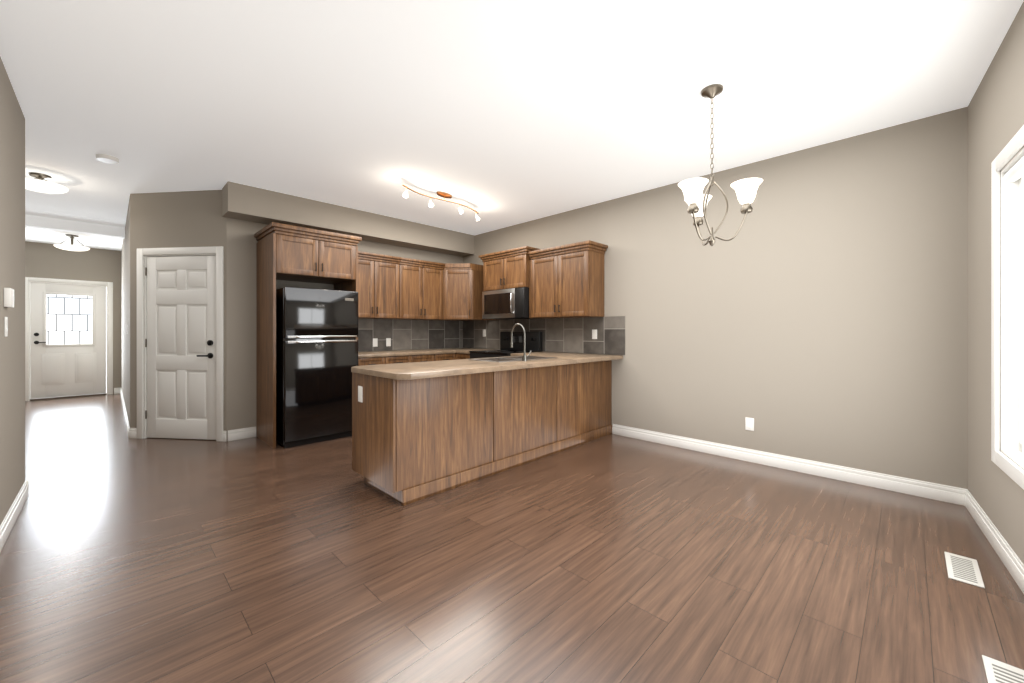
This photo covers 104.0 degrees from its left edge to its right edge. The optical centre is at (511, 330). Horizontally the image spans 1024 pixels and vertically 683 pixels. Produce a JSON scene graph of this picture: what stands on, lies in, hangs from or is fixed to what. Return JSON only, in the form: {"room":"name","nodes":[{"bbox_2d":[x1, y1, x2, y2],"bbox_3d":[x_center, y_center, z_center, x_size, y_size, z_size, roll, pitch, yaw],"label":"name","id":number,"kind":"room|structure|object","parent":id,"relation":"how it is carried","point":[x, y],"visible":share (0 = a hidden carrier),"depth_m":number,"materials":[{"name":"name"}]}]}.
{"room":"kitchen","nodes":[
{"label":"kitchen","id":0,"kind":"room"},
{"bbox_2d":[0,57,24,524],"bbox_3d":[-1.573,-0.170,0.871,5.660,2.740,0.120,0,0,45],"label":"wall","id":1,"kind":"structure","parent":0,"point":[12,276],"depth_m":2.44,"materials":[{"name":"beige paint"}]},
{"bbox_2d":[4,317,7,336],"bbox_3d":[-2.968,-0.025,2.348,0.070,0.115,0.006,0,0,45],"label":"switch plate","id":2,"kind":"object","parent":1,"relation":"attached to","point":[5,318],"depth_m":2.33,"materials":[{"name":"white plastic"}]},
{"bbox_2d":[4,288,13,307],"bbox_3d":[-2.961,-0.195,2.355,0.120,0.110,0.027,0,0,45],"label":"thermostat","id":3,"kind":"object","parent":1,"relation":"attached to","point":[8,297],"depth_m":2.32,"materials":[{"name":"white plastic"}]},
{"bbox_2d":[0,387,1023,593],"bbox_3d":[-3.124,1.143,3.772,11.750,0.115,7.350,0,0,45],"label":"baseboard","id":4,"kind":"structure","parent":1,"relation":"attached to","point":[1008,556],"depth_m":3.11,"materials":[{"name":"white wood"}]},
{"bbox_2d":[25,241,120,393],"bbox_3d":[-8.705,-0.170,6.590,0.140,2.740,3.485,0,0,45],"label":"wall","id":5,"kind":"structure","parent":0,"point":[46,260],"depth_m":7.37,"materials":[{"name":"beige paint"}]},
{"bbox_2d":[30,283,105,398],"bbox_3d":[-7.996,0.170,7.236,0.105,2.012,0.922,0,0,45],"label":"front door","id":6,"kind":"structure","parent":5,"relation":"in","point":[67,340],"depth_m":7.22,"materials":[{"name":"white wood"}]},
{"bbox_2d":[25,277,112,400],"bbox_3d":[-8.024,0.138,7.263,0.158,2.125,1.100,0,0,45],"label":"trim","id":7,"kind":"structure","parent":5,"relation":"attached to","point":[108,285],"depth_m":7.23,"materials":[{"name":"white painted wood"}]},
{"bbox_2d":[121,197,129,425],"bbox_3d":[-5.855,-0.170,6.131,4.550,2.740,0.120,0,0,45],"label":"wall","id":8,"kind":"structure","parent":0,"point":[125,317],"depth_m":5.41,"materials":[{"name":"beige paint"}]},
{"bbox_2d":[130,190,226,440],"bbox_3d":[-3.688,-0.170,4.474,1.185,2.740,0.110,0,0,6],"label":"wall","id":9,"kind":"structure","parent":0,"point":[177,219],"depth_m":4.42,"materials":[{"name":"beige paint"}]},
{"bbox_2d":[137,246,222,441],"bbox_3d":[-3.656,0.140,4.461,1.050,2.120,0.128,0,0,6],"label":"trim","id":10,"kind":"structure","parent":9,"relation":"attached to","point":[143,254],"depth_m":4.44,"materials":[{"name":"white wood"}]},
{"bbox_2d":[145,255,215,439],"bbox_3d":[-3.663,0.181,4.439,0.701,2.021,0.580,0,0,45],"label":"pantry door","id":11,"kind":"structure","parent":9,"relation":"in","point":[180,342],"depth_m":4.43,"materials":[{"name":"white wood"}]},
{"bbox_2d":[227,218,462,440],"bbox_3d":[-2.010,-0.170,5.554,0.140,2.740,3.250,0,0,45],"label":"wall","id":12,"kind":"structure","parent":0,"point":[242,241],"depth_m":4.47,"materials":[{"name":"beige paint"}]},
{"bbox_2d":[373,338,377,346],"bbox_3d":[-1.897,0.160,5.548,0.006,0.115,0.070,0,0,45],"label":"electrical outlet plate","id":13,"kind":"object","parent":12,"relation":"attached to","point":[375,340],"depth_m":5.55,"materials":[{"name":"white plastic"}]},
{"bbox_2d":[358,256,393,318],"bbox_3d":[-1.886,-0.555,5.337,0.338,0.770,0.779,0,0,45],"label":"upper cabinet","id":14,"kind":"object","parent":12,"relation":"attached to","point":[375,276],"depth_m":5.21,"materials":[{"name":"brown wood"}]},
{"bbox_2d":[386,338,390,345],"bbox_3d":[-1.757,0.160,5.690,0.006,0.115,0.070,0,0,45],"label":"electrical outlet plate","id":15,"kind":"object","parent":12,"relation":"attached to","point":[388,340],"depth_m":5.69,"materials":[{"name":"white plastic"}]},
{"bbox_2d":[358,318,461,350],"bbox_3d":[-1.548,0.052,5.910,0.010,0.445,2.070,0,0,45],"label":"tile backsplash","id":16,"kind":"structure","parent":12,"relation":"attached to","point":[404,334],"depth_m":5.92,"materials":[{"name":"grey tile"}]},
{"bbox_2d":[394,260,441,319],"bbox_3d":[-1.381,-0.555,5.801,0.401,0.770,0.821,0,0,45],"label":"upper cabinet","id":17,"kind":"object","parent":12,"relation":"attached to","point":[417,287],"depth_m":5.66,"materials":[{"name":"brown wood"}]},
{"bbox_2d":[442,264,473,319],"bbox_3d":[-0.939,-0.555,6.053,0.673,0.770,0.364,0,0,45],"label":"upper cabinet","id":18,"kind":"object","parent":12,"relation":"attached to","point":[457,279],"depth_m":5.94,"materials":[{"name":"brown wood"}]},
{"bbox_2d":[0,394,1023,682],"bbox_3d":[-3.090,1.260,3.878,12.250,0.120,7.750,0,0,45],"label":"floor","id":19,"kind":"structure","parent":0,"point":[610,558],"depth_m":1.99,"materials":[{"name":"laminate"}]},
{"bbox_2d":[254,222,361,448],"bbox_3d":[-2.342,0.050,4.612,0.711,2.300,0.931,0,0,45],"label":"cabinet","id":20,"kind":"object","parent":19,"relation":"on","point":[285,252],"visible":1,"depth_m":4.33,"materials":[{"name":"brown wood"}]},
{"bbox_2d":[276,287,357,447],"bbox_3d":[-2.285,0.375,4.573,0.752,1.650,0.760,0,0,45],"label":"refrigerator","id":21,"kind":"object","parent":19,"relation":"on","point":[316,345],"visible":0.85,"depth_m":4.25,"materials":[{"name":"black metal"}]},
{"bbox_2d":[358,356,405,365],"bbox_3d":[-1.778,0.760,5.237,0.606,0.880,0.789,0,0,45],"label":"base cabinet","id":22,"kind":"object","parent":19,"relation":"on","point":[388,357],"depth_m":4.96,"materials":[{"name":"brown wood"}]},
{"bbox_2d":[351,371,494,505],"bbox_3d":[-0.708,0.760,3.254,0.650,0.880,0.920,0,0,45],"label":"base cabinet","id":23,"kind":"object","parent":19,"relation":"on","point":[422,430],"depth_m":2.95,"materials":[{"name":"brown wood"}]},
{"bbox_2d":[351,353,622,382],"bbox_3d":[-0.016,0.299,3.865,0.830,0.040,2.813,0,0,45],"label":"countertop","id":24,"kind":"structure","parent":23,"relation":"on","point":[431,369],"depth_m":3.25,"materials":[{"name":"beige stone"}]},
{"bbox_2d":[511,323,530,358],"bbox_3d":[0.086,0.104,3.826,0.207,0.352,0.119,0,0,45],"label":"faucet","id":25,"kind":"object","parent":24,"relation":"on","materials":[{"name":"silver metal"}]},
{"bbox_2d":[510,352,558,355],"bbox_3d":[0.328,0.300,5.067,0.367,0.040,0.622,0,0,45],"label":"countertop","id":26,"kind":"structure","parent":24,"relation":"in","point":[532,353],"depth_m":4.98,"materials":[{"name":"beige stone"}]},
{"bbox_2d":[406,352,453,362],"bbox_3d":[-1.282,0.760,5.706,0.650,0.880,0.808,0,0,45],"label":"base cabinet","id":27,"kind":"object","parent":19,"relation":"on","point":[422,356],"depth_m":5.47,"materials":[{"name":"brown wood"}]},
{"bbox_2d":[358,348,461,359],"bbox_3d":[-1.323,0.300,5.687,0.623,0.040,2.069,0,0,45],"label":"countertop","id":28,"kind":"structure","parent":27,"relation":"on","point":[404,352],"depth_m":5.22,"materials":[{"name":"beige stone"}]},
{"bbox_2d":[462,348,496,351],"bbox_3d":[-0.475,0.300,5.865,0.361,0.040,0.622,0,0,45],"label":"countertop","id":29,"kind":"structure","parent":27,"relation":"on","point":[463,349],"depth_m":6.05,"materials":[{"name":"beige stone"}]},
{"bbox_2d":[454,352,469,359],"bbox_3d":[-0.498,0.760,5.855,0.381,0.880,0.662,0,0,45],"label":"base cabinet","id":30,"kind":"object","parent":19,"relation":"on","point":[457,355],"depth_m":5.68,"materials":[{"name":"brown wood"}]},
{"bbox_2d":[469,332,541,358],"bbox_3d":[-0.114,0.595,5.427,0.760,1.170,0.728,0,0,45],"label":"range","id":31,"kind":"object","parent":19,"relation":"on","point":[533,341],"visible":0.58,"depth_m":5.48,"materials":[{"name":"black metal"}]},
{"bbox_2d":[491,359,558,473],"bbox_3d":[-0.077,0.760,3.875,0.630,0.880,0.850,0,0,45],"label":"base cabinet","id":32,"kind":"object","parent":19,"relation":"on","point":[527,400],"depth_m":3.63,"materials":[{"name":"brown wood"}]},
{"bbox_2d":[559,359,614,451],"bbox_3d":[0.584,0.760,4.541,0.630,0.880,1.027,0,0,45],"label":"base cabinet","id":33,"kind":"object","parent":19,"relation":"on","point":[585,389],"depth_m":4.29,"materials":[{"name":"brown wood"}]},
{"bbox_2d":[944,552,984,588],"bbox_3d":[2.272,1.196,2.014,0.115,0.007,0.320,0,0,45],"label":"floor vent","id":34,"kind":"object","parent":19,"relation":"in","point":[963,569],"depth_m":2.00,"materials":[{"name":"grey metal"}]},
{"bbox_2d":[982,655,1023,682],"bbox_3d":[1.660,1.196,1.325,0.110,0.007,0.320,0,0,45],"label":"floor vent","id":35,"kind":"object","parent":19,"relation":"in","point":[996,671],"depth_m":1.40,"materials":[{"name":"grey metal"}]},
{"bbox_2d":[0,0,1023,250],"bbox_3d":[-3.090,-1.600,3.878,12.250,0.120,7.750,0,0,45],"label":"ceiling","id":36,"kind":"structure","parent":0,"point":[496,114],"depth_m":2.57,"materials":[{"name":"white paint"}]},
{"bbox_2d":[25,172,68,193],"bbox_3d":[-4.660,-1.460,3.951,0.380,0.156,0.380,0,0,45],"label":"ceiling light","id":37,"kind":"object","parent":36,"relation":"hanging from","point":[39,182],"visible":0.94,"depth_m":3.91,"materials":[{"name":"white glass"}]},
{"bbox_2d":[53,234,89,250],"bbox_3d":[-7.072,-1.415,6.431,0.400,0.246,0.400,0,0,45],"label":"ceiling light","id":38,"kind":"object","parent":36,"relation":"hanging from","point":[69,247],"visible":1,"depth_m":6.37,"materials":[{"name":"white glass"}]},
{"bbox_2d":[25,215,124,238],"bbox_3d":[-7.012,-1.470,4.824,0.150,0.140,3.365,0,0,45],"label":"beam","id":39,"kind":"structure","parent":36,"relation":"attached to","point":[39,222],"depth_m":5.61,"materials":[{"name":"white paint"}]},
{"bbox_2d":[95,154,118,163],"bbox_3d":[-3.583,-1.522,3.544,0.150,0.034,0.150,0,0,45],"label":"smoke detector","id":40,"kind":"object","parent":36,"relation":"attached to","point":[106,158],"visible":1,"depth_m":3.51,"materials":[{"name":"white plastic"}]},
{"bbox_2d":[222,181,474,256],"bbox_3d":[-1.868,-1.387,5.385,0.300,0.305,3.290,0,0,45],"label":"soffit beam","id":41,"kind":"structure","parent":36,"relation":"attached to","point":[250,203],"depth_m":4.90,"materials":[{"name":"beige paint"}]},
{"bbox_2d":[401,184,479,220],"bbox_3d":[-0.761,-1.447,4.505,0.235,0.184,1.192,0,0,45],"label":"track light","id":42,"kind":"object","parent":36,"relation":"attached to","point":[444,195],"visible":1,"depth_m":4.45,"materials":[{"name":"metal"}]},
{"bbox_2d":[678,84,762,245],"bbox_3d":[1.278,-1.040,2.521,0.494,0.999,0.494,0,0,45],"label":"chandelier","id":43,"kind":"object","parent":36,"relation":"hanging from","point":[696,200],"visible":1,"depth_m":2.46,"materials":[{"name":"white glass"}]},
{"bbox_2d":[463,107,967,488],"bbox_3d":[1.267,-0.170,4.689,6.010,2.740,0.140,0,0,45],"label":"wall","id":44,"kind":"structure","parent":0,"point":[815,308],"depth_m":3.36,"materials":[{"name":"beige paint"}]},
{"bbox_2d":[474,268,489,319],"bbox_3d":[-0.717,-0.555,6.276,0.673,0.770,0.398,0,0,45],"label":"upper cabinet","id":45,"kind":"object","parent":44,"relation":"attached to","point":[477,271],"depth_m":6.01,"materials":[{"name":"brown wood"}]},
{"bbox_2d":[482,252,541,291],"bbox_3d":[0.016,-0.794,5.567,0.838,0.452,0.373,0,0,45],"label":"upper cabinet","id":46,"kind":"object","parent":44,"relation":"attached to","point":[512,270],"depth_m":5.39,"materials":[{"name":"brown wood"}]},
{"bbox_2d":[482,287,536,318],"bbox_3d":[-0.014,-0.368,5.535,0.820,0.392,0.460,0,0,45],"label":"microwave","id":47,"kind":"object","parent":46,"relation":"attached to","point":[513,303],"visible":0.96,"depth_m":5.36,"materials":[{"name":"black"}]},
{"bbox_2d":[462,316,624,354],"bbox_3d":[0.234,0.052,5.606,2.968,0.445,0.010,0,0,45],"label":"tile backsplash","id":48,"kind":"structure","parent":44,"relation":"attached to","point":[571,335],"depth_m":5.18,"materials":[{"name":"grey tile"}]},
{"bbox_2d":[529,244,605,317],"bbox_3d":[0.653,-0.557,4.958,0.920,0.775,0.338,0,0,45],"label":"upper cabinet","id":49,"kind":"object","parent":44,"relation":"attached to","point":[564,281],"depth_m":4.73,"materials":[{"name":"brown wood"}]},
{"bbox_2d":[592,330,596,338],"bbox_3d":[0.999,0.040,4.837,0.070,0.115,0.006,0,0,45],"label":"electrical outlet plate","id":50,"kind":"object","parent":44,"relation":"attached to","point":[594,332],"depth_m":4.84,"materials":[{"name":"white plastic"}]},
{"bbox_2d":[745,417,753,430],"bbox_3d":[2.183,0.855,3.675,0.070,0.115,0.006,0,0,45],"label":"electrical outlet plate","id":51,"kind":"object","parent":44,"relation":"attached to","point":[749,423],"depth_m":3.67,"materials":[{"name":"white plastic"}]},
{"bbox_2d":[968,1,1023,563],"bbox_3d":[1.570,-0.170,0.786,0.140,2.740,5.400,0,0,40],"label":"wall","id":52,"kind":"structure","parent":0,"point":[996,114],"depth_m":2.35,"materials":[{"name":"beige paint"}]},
{"bbox_2d":[991,125,1023,489],"bbox_3d":[2.083,-0.107,1.433,0.132,1.655,1.950,0,0,40],"label":"window unit","id":53,"kind":"structure","parent":52,"relation":"in","point":[1012,309],"depth_m":2.12,"materials":[{"name":"white"}]},
{"label":"outside","id":54,"kind":"structure","parent":0,"visible":0},
{"bbox_2d":[106,287,106,392],"bbox_3d":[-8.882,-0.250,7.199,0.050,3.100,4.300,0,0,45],"label":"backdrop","id":55,"kind":"structure","parent":54,"point":[106,339],"depth_m":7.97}
]}

